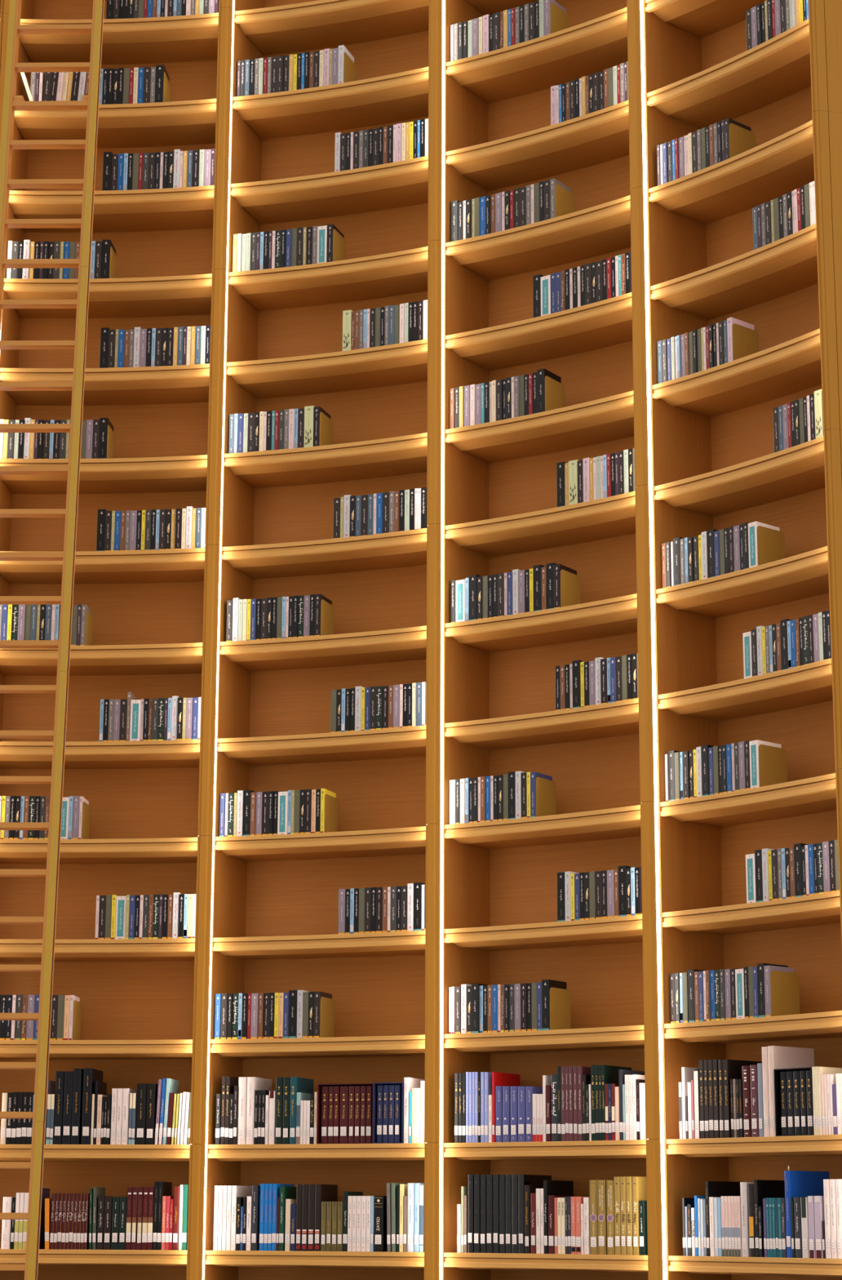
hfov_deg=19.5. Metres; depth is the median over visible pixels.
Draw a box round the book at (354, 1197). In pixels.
[351,1195,356,1251]
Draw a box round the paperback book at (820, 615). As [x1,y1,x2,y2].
[818,612,824,661]
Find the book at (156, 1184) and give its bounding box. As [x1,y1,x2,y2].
[152,1182,158,1249]
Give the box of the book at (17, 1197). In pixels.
[13,1192,20,1248]
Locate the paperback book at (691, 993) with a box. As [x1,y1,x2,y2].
[688,969,704,1022]
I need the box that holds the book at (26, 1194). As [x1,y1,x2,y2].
[22,1192,28,1248]
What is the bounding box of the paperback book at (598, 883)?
[595,871,601,918]
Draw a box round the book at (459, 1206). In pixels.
[457,1204,461,1252]
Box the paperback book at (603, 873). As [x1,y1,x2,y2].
[600,870,608,918]
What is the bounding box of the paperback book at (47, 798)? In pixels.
[44,796,49,839]
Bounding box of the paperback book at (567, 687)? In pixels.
[564,664,570,709]
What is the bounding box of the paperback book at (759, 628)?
[756,626,764,675]
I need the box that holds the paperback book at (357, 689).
[355,685,362,730]
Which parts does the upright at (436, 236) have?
upright panel, upright panel, upright panel, upright panel, upright panel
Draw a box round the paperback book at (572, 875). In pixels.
[570,873,575,920]
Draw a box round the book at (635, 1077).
[632,1074,644,1139]
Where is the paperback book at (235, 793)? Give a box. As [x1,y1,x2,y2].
[233,792,237,835]
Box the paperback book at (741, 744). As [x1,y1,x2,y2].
[738,741,746,790]
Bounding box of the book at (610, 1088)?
[608,1083,612,1140]
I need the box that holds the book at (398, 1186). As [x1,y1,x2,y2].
[396,1185,399,1252]
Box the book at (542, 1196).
[540,1188,544,1253]
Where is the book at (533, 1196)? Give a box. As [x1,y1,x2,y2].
[530,1193,536,1253]
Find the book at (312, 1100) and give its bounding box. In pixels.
[310,1093,314,1144]
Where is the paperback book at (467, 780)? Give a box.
[465,777,470,822]
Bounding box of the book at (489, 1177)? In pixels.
[486,1174,493,1253]
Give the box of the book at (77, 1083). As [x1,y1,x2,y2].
[71,1068,84,1144]
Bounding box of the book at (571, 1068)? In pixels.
[568,1066,573,1141]
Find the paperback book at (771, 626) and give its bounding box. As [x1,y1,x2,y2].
[769,625,773,672]
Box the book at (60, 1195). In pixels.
[57,1193,62,1248]
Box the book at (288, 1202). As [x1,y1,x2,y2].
[284,1199,296,1250]
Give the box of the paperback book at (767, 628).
[764,626,770,673]
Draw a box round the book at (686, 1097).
[685,1096,688,1138]
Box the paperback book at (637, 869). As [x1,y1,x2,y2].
[635,866,640,915]
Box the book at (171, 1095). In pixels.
[166,1093,175,1144]
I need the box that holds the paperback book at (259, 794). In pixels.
[255,791,262,835]
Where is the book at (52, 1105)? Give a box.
[49,1093,54,1144]
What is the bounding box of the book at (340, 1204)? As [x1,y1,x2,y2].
[337,1201,343,1251]
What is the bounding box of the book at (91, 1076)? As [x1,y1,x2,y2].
[80,1068,102,1144]
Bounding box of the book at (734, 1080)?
[733,1079,737,1137]
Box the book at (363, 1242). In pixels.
[360,1195,366,1251]
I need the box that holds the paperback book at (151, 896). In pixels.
[147,894,153,938]
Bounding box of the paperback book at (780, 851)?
[777,848,783,899]
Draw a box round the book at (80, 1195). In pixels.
[76,1193,82,1249]
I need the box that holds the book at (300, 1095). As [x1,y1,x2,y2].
[296,1092,311,1144]
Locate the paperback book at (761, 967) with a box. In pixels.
[757,963,788,1017]
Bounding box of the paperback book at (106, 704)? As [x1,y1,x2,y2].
[102,699,109,741]
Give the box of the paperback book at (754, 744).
[750,739,782,788]
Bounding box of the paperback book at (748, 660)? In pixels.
[743,631,752,678]
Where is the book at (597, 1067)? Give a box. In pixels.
[595,1065,599,1140]
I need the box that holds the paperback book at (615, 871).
[613,869,619,916]
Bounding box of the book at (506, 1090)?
[502,1086,511,1142]
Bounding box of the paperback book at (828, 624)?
[826,610,831,658]
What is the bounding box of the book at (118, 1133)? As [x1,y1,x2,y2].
[115,1088,122,1144]
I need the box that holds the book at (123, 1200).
[118,1196,127,1249]
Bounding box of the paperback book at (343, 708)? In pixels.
[341,688,346,732]
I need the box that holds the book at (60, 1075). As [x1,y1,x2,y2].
[53,1071,64,1144]
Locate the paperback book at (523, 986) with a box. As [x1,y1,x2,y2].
[520,982,527,1031]
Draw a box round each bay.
[0,0,218,1279]
[204,0,429,1279]
[442,0,648,1279]
[644,0,841,1279]
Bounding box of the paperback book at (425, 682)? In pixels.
[425,681,426,724]
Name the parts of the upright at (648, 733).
upright panel, upright panel, upright panel, upright panel, upright panel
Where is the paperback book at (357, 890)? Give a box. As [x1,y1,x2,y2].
[354,888,359,933]
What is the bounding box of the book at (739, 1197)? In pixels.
[737,1195,742,1257]
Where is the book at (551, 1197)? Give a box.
[548,1195,575,1253]
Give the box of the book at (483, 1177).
[480,1174,486,1253]
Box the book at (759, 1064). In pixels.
[757,1062,764,1137]
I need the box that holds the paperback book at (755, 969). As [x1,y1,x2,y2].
[752,966,759,1017]
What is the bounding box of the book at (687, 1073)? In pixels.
[682,1066,699,1138]
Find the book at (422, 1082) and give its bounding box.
[420,1080,425,1142]
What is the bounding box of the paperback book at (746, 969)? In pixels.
[744,966,750,1018]
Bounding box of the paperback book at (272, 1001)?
[269,992,275,1038]
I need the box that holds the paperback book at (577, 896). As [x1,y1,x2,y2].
[574,873,580,919]
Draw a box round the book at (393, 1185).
[391,1182,408,1251]
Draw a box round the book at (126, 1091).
[120,1088,137,1144]
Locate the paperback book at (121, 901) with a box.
[115,896,126,938]
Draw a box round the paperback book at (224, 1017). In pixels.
[220,993,229,1039]
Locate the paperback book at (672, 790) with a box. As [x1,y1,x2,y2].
[668,750,679,800]
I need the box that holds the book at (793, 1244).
[791,1197,795,1257]
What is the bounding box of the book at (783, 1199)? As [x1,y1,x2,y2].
[781,1197,787,1257]
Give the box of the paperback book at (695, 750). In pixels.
[693,749,697,797]
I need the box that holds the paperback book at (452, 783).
[449,779,455,824]
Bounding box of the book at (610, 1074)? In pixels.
[601,1065,631,1140]
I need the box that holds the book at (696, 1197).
[694,1195,706,1256]
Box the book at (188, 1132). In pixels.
[187,1093,191,1144]
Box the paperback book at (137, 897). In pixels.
[133,895,140,938]
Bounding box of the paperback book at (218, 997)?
[214,993,221,1039]
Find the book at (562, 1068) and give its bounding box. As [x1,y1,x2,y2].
[560,1066,565,1141]
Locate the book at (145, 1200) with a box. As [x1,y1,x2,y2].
[142,1186,148,1249]
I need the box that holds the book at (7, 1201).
[0,1196,15,1248]
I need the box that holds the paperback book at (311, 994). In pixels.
[308,991,314,1037]
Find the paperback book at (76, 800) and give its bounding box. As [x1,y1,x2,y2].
[71,795,79,839]
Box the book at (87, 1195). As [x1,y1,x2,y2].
[84,1193,89,1249]
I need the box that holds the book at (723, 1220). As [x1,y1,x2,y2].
[721,1195,725,1256]
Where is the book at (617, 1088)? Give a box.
[615,1086,620,1140]
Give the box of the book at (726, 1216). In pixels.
[724,1195,728,1256]
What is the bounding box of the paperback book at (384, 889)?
[382,886,387,932]
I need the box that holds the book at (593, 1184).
[590,1179,598,1254]
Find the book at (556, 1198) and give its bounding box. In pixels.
[555,1197,558,1253]
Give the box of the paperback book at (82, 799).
[78,796,88,839]
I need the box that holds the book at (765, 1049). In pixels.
[762,1046,770,1137]
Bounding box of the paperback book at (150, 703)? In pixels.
[147,698,152,740]
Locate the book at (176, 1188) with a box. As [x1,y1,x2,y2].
[172,1186,180,1249]
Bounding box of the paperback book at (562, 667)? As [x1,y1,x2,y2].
[560,665,565,710]
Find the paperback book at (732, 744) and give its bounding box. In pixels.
[731,743,735,791]
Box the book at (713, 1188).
[706,1181,741,1256]
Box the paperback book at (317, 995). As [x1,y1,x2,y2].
[313,991,332,1037]
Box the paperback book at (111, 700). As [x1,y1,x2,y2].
[107,698,114,741]
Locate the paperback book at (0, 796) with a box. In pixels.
[0,795,1,822]
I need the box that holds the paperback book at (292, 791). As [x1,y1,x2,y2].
[291,790,294,834]
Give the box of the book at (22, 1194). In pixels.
[17,1192,24,1248]
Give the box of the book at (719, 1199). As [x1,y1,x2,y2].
[717,1197,722,1256]
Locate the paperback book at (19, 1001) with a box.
[14,995,22,1039]
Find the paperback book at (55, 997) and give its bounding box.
[49,995,57,1039]
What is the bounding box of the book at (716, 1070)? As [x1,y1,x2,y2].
[713,1059,719,1137]
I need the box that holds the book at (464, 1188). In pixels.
[461,1186,467,1253]
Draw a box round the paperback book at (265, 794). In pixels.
[262,791,268,835]
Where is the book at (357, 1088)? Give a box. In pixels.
[354,1085,360,1142]
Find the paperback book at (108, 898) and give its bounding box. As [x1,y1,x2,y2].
[104,894,111,939]
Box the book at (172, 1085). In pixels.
[162,1078,178,1144]
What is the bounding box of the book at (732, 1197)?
[731,1195,735,1256]
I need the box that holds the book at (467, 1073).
[466,1071,469,1142]
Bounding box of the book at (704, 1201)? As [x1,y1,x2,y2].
[703,1200,707,1256]
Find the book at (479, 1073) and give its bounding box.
[478,1071,480,1142]
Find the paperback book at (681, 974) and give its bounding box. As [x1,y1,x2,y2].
[680,973,684,1022]
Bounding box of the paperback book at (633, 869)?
[631,866,635,915]
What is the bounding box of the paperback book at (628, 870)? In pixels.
[626,867,631,915]
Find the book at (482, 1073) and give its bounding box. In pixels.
[480,1071,484,1142]
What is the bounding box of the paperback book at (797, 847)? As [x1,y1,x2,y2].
[794,843,809,897]
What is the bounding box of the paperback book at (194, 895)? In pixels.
[191,893,195,937]
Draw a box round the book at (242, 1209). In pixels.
[240,1206,243,1250]
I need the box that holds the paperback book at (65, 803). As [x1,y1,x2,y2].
[60,797,69,839]
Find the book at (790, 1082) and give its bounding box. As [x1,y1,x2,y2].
[786,1071,795,1134]
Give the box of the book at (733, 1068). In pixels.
[724,1059,762,1137]
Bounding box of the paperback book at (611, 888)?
[607,870,614,917]
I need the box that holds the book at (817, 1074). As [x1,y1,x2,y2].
[816,1066,820,1134]
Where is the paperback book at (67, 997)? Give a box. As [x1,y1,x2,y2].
[62,995,70,1039]
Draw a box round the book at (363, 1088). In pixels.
[360,1085,366,1142]
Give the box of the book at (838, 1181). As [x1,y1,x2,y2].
[835,1178,841,1258]
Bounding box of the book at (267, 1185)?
[263,1183,269,1250]
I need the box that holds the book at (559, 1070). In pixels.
[557,1066,561,1141]
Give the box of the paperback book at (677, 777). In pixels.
[675,751,680,799]
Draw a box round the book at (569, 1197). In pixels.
[568,1196,571,1253]
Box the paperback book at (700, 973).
[698,971,704,1021]
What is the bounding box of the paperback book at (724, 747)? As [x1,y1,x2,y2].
[722,744,728,792]
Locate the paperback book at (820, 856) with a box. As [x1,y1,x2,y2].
[817,842,824,893]
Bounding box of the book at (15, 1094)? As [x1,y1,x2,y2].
[10,1092,17,1144]
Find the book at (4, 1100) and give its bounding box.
[0,1093,7,1144]
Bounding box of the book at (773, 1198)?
[772,1197,777,1257]
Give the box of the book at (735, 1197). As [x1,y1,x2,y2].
[734,1195,738,1256]
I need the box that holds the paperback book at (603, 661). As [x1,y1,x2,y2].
[600,658,608,704]
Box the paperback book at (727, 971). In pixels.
[724,968,731,1019]
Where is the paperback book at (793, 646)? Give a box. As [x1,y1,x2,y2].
[790,619,796,667]
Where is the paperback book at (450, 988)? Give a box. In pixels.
[448,986,452,1034]
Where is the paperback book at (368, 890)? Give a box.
[364,887,371,933]
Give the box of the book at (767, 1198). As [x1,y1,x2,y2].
[766,1197,770,1257]
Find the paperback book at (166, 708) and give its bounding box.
[163,697,168,740]
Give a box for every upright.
[0,0,9,337]
[186,0,234,1279]
[424,0,444,1279]
[626,0,667,1279]
[808,0,841,942]
[824,0,841,474]
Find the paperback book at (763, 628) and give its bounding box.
[762,626,766,674]
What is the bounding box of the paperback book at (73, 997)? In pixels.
[68,995,79,1039]
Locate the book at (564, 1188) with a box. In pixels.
[543,1180,573,1253]
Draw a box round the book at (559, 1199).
[557,1197,561,1253]
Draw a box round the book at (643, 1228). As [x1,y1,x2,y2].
[639,1200,648,1255]
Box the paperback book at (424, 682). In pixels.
[422,681,425,725]
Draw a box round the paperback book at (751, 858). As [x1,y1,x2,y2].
[746,853,756,903]
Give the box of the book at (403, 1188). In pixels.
[399,1184,408,1252]
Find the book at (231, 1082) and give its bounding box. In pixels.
[224,1076,239,1144]
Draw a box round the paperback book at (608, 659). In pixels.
[607,657,611,702]
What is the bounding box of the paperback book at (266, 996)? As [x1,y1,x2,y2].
[262,992,270,1038]
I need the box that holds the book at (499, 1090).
[495,1085,502,1142]
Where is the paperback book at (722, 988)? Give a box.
[720,968,725,1020]
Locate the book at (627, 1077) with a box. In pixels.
[625,1075,630,1140]
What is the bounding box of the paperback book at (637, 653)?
[637,653,639,698]
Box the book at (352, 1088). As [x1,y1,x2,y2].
[348,1085,355,1142]
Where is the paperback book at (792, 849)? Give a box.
[790,846,795,897]
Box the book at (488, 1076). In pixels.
[484,1071,492,1142]
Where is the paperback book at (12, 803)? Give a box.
[8,795,15,839]
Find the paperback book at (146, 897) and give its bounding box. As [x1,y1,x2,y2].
[142,894,149,938]
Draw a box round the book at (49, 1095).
[45,1093,51,1144]
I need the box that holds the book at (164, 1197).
[161,1195,166,1249]
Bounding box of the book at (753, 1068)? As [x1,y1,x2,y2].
[750,1064,759,1137]
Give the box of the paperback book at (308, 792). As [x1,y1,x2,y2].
[304,789,311,833]
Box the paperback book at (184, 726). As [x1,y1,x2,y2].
[182,697,186,739]
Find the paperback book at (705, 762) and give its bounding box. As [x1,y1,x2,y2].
[701,744,713,795]
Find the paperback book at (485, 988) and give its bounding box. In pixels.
[483,985,488,1032]
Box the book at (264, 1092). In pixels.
[261,1089,269,1144]
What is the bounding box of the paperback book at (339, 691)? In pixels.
[336,689,342,732]
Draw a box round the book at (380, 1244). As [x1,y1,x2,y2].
[373,1195,387,1251]
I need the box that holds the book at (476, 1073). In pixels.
[475,1071,478,1142]
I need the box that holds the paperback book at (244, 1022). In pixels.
[241,993,248,1039]
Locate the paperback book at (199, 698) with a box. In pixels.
[197,697,200,739]
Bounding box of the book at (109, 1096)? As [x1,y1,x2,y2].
[106,1094,111,1144]
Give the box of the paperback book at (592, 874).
[589,871,595,919]
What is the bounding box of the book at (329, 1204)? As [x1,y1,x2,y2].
[326,1201,332,1251]
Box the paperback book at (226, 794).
[224,793,228,836]
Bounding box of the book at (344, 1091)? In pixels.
[339,1086,349,1142]
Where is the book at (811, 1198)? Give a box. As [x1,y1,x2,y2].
[808,1195,816,1257]
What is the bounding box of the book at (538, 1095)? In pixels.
[537,1093,540,1142]
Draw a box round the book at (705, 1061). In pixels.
[703,1059,710,1137]
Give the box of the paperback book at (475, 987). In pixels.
[471,983,488,1033]
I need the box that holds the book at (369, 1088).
[366,1085,373,1142]
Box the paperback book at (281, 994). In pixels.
[278,992,284,1038]
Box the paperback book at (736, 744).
[734,742,740,791]
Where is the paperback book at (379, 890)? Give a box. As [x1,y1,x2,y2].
[376,887,382,932]
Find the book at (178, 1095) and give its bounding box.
[174,1093,180,1144]
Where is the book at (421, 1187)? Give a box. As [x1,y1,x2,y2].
[419,1185,424,1252]
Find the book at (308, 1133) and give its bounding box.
[306,1100,310,1144]
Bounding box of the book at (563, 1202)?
[561,1197,565,1253]
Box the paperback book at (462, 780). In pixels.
[460,778,465,823]
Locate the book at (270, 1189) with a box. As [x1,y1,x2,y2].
[267,1183,272,1250]
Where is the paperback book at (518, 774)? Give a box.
[515,770,524,818]
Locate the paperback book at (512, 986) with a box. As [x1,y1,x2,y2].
[509,983,515,1031]
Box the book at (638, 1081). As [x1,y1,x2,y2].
[636,1079,645,1139]
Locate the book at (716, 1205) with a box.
[714,1197,719,1256]
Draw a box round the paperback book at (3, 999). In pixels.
[0,995,7,1039]
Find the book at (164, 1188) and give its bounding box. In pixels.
[156,1182,172,1249]
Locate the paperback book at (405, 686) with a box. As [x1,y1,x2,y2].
[403,684,407,727]
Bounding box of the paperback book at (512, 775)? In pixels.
[508,771,515,819]
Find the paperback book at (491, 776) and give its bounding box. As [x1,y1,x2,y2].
[490,775,493,821]
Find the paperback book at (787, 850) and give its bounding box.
[785,847,791,898]
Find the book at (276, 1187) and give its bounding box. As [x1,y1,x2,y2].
[271,1183,293,1250]
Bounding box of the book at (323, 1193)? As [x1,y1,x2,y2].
[314,1184,337,1251]
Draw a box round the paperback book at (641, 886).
[640,866,642,915]
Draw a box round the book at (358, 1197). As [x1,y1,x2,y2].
[356,1195,361,1251]
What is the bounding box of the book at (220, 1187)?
[217,1185,223,1250]
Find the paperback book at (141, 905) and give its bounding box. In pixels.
[138,894,143,938]
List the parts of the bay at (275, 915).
panel, shelf, shelf, shelf, shelf, shelf, shelf, shelf, shelf, shelf, shelf, shelf, shelf, shelf, shelf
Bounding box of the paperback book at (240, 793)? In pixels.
[236,790,243,835]
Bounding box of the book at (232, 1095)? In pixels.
[229,1093,234,1144]
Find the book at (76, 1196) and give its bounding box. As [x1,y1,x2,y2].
[72,1193,78,1249]
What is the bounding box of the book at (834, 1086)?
[832,1084,838,1134]
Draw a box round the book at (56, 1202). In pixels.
[53,1193,58,1248]
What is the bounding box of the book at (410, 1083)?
[404,1077,425,1143]
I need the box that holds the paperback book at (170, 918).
[167,894,173,938]
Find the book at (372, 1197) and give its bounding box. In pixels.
[370,1195,373,1251]
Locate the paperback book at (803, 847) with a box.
[801,845,807,896]
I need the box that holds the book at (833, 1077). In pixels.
[830,1074,836,1134]
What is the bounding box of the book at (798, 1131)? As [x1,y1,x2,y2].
[793,1071,802,1134]
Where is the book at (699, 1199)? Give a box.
[697,1198,706,1256]
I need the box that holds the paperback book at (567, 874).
[564,871,578,920]
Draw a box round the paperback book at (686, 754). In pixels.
[683,751,689,799]
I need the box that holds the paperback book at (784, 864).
[782,848,786,898]
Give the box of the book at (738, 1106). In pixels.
[736,1079,740,1137]
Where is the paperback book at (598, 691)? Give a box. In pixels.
[595,657,604,705]
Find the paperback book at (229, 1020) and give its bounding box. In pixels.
[226,993,232,1039]
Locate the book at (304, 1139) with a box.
[302,1100,306,1144]
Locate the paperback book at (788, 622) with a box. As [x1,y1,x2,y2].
[787,620,791,668]
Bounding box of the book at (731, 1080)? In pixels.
[730,1079,734,1137]
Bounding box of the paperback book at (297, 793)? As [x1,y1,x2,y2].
[293,790,300,834]
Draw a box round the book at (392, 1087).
[388,1084,395,1142]
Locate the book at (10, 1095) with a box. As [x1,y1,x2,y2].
[5,1092,13,1144]
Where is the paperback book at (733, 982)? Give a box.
[730,968,737,1019]
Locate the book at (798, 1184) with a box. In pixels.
[784,1164,830,1257]
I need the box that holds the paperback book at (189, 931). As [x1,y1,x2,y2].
[186,893,193,937]
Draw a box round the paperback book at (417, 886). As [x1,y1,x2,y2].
[413,882,426,930]
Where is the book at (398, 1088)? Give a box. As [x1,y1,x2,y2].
[395,1084,402,1142]
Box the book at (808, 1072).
[806,1070,813,1134]
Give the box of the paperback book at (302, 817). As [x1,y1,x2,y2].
[299,789,305,833]
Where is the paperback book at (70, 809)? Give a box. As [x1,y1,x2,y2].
[67,795,73,839]
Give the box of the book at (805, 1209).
[801,1196,809,1257]
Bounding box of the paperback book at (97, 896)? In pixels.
[94,895,99,939]
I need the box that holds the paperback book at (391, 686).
[388,684,393,728]
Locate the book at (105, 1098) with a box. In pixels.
[103,1097,107,1144]
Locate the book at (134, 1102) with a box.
[131,1093,137,1144]
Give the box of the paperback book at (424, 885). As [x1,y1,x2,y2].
[424,884,426,930]
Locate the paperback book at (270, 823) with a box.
[267,791,273,835]
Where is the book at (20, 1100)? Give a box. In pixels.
[15,1092,22,1144]
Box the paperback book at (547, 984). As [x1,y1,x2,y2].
[542,979,567,1030]
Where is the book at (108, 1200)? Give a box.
[103,1196,112,1249]
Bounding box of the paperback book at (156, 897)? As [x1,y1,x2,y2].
[152,894,159,938]
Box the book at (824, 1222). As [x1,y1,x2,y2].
[822,1221,826,1258]
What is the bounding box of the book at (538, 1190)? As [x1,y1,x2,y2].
[536,1188,541,1253]
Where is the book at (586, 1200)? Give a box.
[583,1197,591,1253]
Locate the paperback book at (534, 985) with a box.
[531,982,537,1031]
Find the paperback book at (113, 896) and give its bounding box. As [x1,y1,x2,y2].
[111,894,117,938]
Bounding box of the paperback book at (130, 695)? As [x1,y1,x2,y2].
[125,692,137,741]
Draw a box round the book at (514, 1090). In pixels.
[511,1086,518,1142]
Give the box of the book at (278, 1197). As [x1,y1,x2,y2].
[276,1196,279,1250]
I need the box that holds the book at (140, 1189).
[136,1186,143,1249]
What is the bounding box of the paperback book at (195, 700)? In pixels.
[191,697,198,739]
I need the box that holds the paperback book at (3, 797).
[0,795,5,839]
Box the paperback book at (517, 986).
[515,983,520,1031]
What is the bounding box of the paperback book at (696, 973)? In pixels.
[694,971,699,1022]
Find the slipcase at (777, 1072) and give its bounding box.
[774,1066,814,1136]
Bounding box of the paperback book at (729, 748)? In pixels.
[726,743,733,792]
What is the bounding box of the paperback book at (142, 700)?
[139,698,144,740]
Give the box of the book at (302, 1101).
[300,1100,303,1144]
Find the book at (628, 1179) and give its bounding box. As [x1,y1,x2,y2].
[626,1176,633,1254]
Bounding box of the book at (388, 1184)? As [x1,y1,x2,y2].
[386,1182,391,1251]
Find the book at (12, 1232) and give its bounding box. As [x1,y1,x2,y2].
[10,1197,15,1248]
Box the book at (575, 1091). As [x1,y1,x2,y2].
[573,1066,578,1141]
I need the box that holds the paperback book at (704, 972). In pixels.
[703,970,706,1021]
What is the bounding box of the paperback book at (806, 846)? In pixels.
[805,844,809,895]
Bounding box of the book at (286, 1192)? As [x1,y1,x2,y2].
[279,1186,297,1250]
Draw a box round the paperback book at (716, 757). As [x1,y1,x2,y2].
[713,746,719,794]
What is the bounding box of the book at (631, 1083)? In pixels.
[629,1075,634,1140]
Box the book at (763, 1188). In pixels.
[754,1179,785,1257]
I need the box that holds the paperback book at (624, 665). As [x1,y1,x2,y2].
[622,654,627,701]
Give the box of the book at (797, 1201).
[794,1197,803,1257]
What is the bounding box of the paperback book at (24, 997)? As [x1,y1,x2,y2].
[21,995,27,1039]
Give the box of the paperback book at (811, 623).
[808,614,814,663]
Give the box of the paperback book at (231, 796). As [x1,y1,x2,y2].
[227,792,234,836]
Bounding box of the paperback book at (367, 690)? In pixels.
[364,687,370,730]
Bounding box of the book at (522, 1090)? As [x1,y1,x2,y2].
[518,1086,526,1142]
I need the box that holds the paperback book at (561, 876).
[557,871,565,921]
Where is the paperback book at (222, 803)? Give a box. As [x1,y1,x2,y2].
[218,793,225,836]
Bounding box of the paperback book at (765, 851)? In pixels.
[762,848,774,901]
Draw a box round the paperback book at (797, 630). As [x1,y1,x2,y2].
[795,618,800,666]
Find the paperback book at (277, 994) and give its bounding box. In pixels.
[274,992,279,1038]
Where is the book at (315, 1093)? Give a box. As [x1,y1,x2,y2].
[313,1092,317,1143]
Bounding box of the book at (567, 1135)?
[565,1066,569,1141]
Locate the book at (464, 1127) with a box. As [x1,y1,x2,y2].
[462,1072,466,1142]
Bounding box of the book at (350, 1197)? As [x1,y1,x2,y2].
[347,1195,352,1251]
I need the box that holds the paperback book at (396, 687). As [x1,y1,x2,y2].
[393,684,399,728]
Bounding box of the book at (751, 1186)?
[748,1183,756,1257]
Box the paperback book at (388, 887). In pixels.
[387,886,391,932]
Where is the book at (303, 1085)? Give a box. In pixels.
[289,1076,313,1144]
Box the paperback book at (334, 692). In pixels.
[330,689,337,733]
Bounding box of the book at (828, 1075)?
[826,1074,832,1134]
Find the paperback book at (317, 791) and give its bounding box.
[315,789,320,832]
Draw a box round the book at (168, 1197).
[164,1195,173,1249]
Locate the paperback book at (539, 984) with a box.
[537,982,542,1030]
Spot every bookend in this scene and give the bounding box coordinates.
[71,1000,81,1039]
[81,801,89,839]
[84,609,93,645]
[94,902,96,935]
[98,705,100,737]
[106,424,115,458]
[109,246,117,278]
[163,71,170,102]
[319,411,333,445]
[320,599,334,635]
[320,996,334,1037]
[324,794,338,832]
[333,229,346,261]
[333,505,333,538]
[337,897,338,933]
[343,52,356,82]
[533,284,533,317]
[536,777,556,817]
[545,376,564,411]
[550,2,569,33]
[550,986,571,1030]
[555,183,574,217]
[560,569,581,607]
[729,123,755,157]
[733,323,759,360]
[742,639,744,679]
[757,525,785,565]
[759,744,787,786]
[770,970,800,1016]
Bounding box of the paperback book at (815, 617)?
[813,613,820,662]
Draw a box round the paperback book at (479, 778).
[478,777,480,822]
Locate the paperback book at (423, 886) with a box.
[422,884,424,930]
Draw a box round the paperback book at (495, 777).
[493,775,498,820]
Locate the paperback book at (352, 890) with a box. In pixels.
[350,888,355,933]
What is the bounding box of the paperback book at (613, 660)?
[610,657,616,702]
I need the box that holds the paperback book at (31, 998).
[25,995,35,1039]
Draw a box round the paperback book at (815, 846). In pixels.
[813,843,819,894]
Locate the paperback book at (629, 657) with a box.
[626,653,632,700]
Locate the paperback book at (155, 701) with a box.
[151,697,158,740]
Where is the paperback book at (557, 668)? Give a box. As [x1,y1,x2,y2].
[555,666,560,710]
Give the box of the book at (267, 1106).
[265,1095,269,1144]
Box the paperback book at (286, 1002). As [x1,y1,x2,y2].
[283,992,288,1038]
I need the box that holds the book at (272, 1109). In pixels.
[268,1090,275,1144]
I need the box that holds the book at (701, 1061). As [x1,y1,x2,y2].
[699,1059,705,1138]
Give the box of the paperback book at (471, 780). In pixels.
[469,777,473,822]
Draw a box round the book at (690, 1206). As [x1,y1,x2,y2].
[688,1204,694,1255]
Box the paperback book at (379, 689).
[376,685,382,729]
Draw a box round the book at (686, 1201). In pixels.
[682,1197,694,1255]
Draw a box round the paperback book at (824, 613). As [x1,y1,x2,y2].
[822,610,828,660]
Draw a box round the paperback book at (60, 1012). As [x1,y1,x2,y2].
[56,995,64,1039]
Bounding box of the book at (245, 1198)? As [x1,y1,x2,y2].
[242,1196,247,1250]
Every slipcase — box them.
[316,1083,373,1143]
[373,1082,404,1143]
[774,1066,814,1136]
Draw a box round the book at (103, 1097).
[100,1096,105,1144]
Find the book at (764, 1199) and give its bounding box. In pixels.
[763,1198,768,1257]
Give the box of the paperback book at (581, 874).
[579,872,585,919]
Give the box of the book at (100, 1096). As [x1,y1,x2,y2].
[96,1094,107,1144]
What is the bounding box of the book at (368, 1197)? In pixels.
[366,1195,371,1251]
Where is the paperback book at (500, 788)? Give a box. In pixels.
[497,774,503,820]
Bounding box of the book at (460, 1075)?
[458,1073,462,1142]
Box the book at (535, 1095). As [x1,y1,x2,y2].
[533,1093,537,1142]
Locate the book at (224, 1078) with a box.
[220,1076,226,1144]
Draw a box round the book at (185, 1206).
[182,1184,188,1249]
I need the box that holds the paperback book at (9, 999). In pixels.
[4,995,12,1039]
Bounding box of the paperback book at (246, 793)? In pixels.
[242,790,256,835]
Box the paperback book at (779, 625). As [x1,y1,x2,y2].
[776,623,782,671]
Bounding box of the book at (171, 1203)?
[168,1199,173,1249]
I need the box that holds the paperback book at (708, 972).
[706,970,711,1021]
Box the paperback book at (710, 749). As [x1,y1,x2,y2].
[708,746,714,795]
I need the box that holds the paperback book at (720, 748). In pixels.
[718,745,723,793]
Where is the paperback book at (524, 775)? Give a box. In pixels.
[521,772,527,817]
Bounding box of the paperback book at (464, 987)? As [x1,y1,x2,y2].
[461,984,471,1033]
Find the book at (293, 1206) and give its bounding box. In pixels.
[290,1204,296,1250]
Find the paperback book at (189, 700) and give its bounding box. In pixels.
[185,697,193,739]
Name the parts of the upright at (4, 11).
upright panel, upright panel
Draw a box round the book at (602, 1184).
[597,1179,608,1254]
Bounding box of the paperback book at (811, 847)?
[808,844,814,895]
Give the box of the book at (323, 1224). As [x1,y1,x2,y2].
[320,1201,326,1251]
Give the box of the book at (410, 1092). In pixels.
[408,1091,412,1143]

